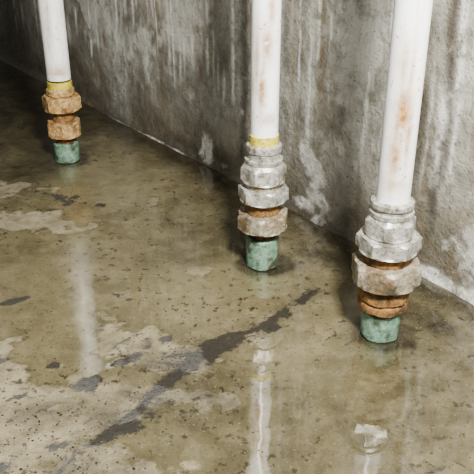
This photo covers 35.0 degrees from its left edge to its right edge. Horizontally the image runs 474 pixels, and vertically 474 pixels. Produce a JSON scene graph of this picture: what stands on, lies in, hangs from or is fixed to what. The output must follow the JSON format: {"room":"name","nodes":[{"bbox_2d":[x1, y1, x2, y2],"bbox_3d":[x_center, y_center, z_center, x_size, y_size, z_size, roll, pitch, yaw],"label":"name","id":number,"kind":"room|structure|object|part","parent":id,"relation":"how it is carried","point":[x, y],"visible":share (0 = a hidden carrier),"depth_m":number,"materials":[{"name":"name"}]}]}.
{"room":"basement","nodes":[
{"label":"basement","id":0,"kind":"room"},
{"bbox_2d":[0,60,473,473],"bbox_3d":[-0.850,-0.299,2.769,5.500,0.002,6.000,0,27,0],"label":"floor","id":1,"kind":"structure","parent":0,"point":[329,398],"depth_m":1.74,"materials":[{"name":"concrete"}]},
{"bbox_2d":[38,0,81,163],"bbox_3d":[-0.614,-1.391,2.162,0.123,2.502,0.136,16,31,29],"label":"pipe","id":2,"kind":"object","parent":1,"relation":"on","point":[60,100],"visible":1,"depth_m":2.57,"materials":[{"name":"metal"}]},
{"bbox_2d":[0,190,321,473],"bbox_3d":[-0.286,0.206,1.785,0.946,0.003,1.504,5,28,9],"label":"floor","id":3,"kind":"structure","parent":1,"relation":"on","point":[133,468],"depth_m":1.54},
{"bbox_2d":[238,0,288,270],"bbox_3d":[0.068,-1.037,1.473,0.143,2.502,0.133,-8,28,-15],"label":"pipe","id":4,"kind":"object","parent":1,"relation":"on","point":[263,190],"visible":1,"depth_m":1.87,"materials":[{"name":"white metal"}]},
{"bbox_2d":[351,0,432,342],"bbox_3d":[0.331,-0.887,1.181,0.158,2.502,0.148,20,33,34],"label":"pipe","id":5,"kind":"object","parent":1,"relation":"on","point":[385,267],"visible":1,"depth_m":1.56,"materials":[{"name":"white metal"}]},
{"bbox_3d":[0.331,0.037,1.656,0.104,0.033,0.104,20,33,34],"label":"union seat","id":6,"kind":"part","parent":5,"relation":"part of","materials":[{"name":"brown metal"}]},
{"bbox_2d":[0,0,473,304],"bbox_3d":[-0.585,-1.692,2.648,0.035,2.600,4.900,-19,33,-33],"label":"wall","id":7,"kind":"structure","parent":0,"point":[177,73],"depth_m":2.21,"materials":[{"name":"concrete"}]}
]}

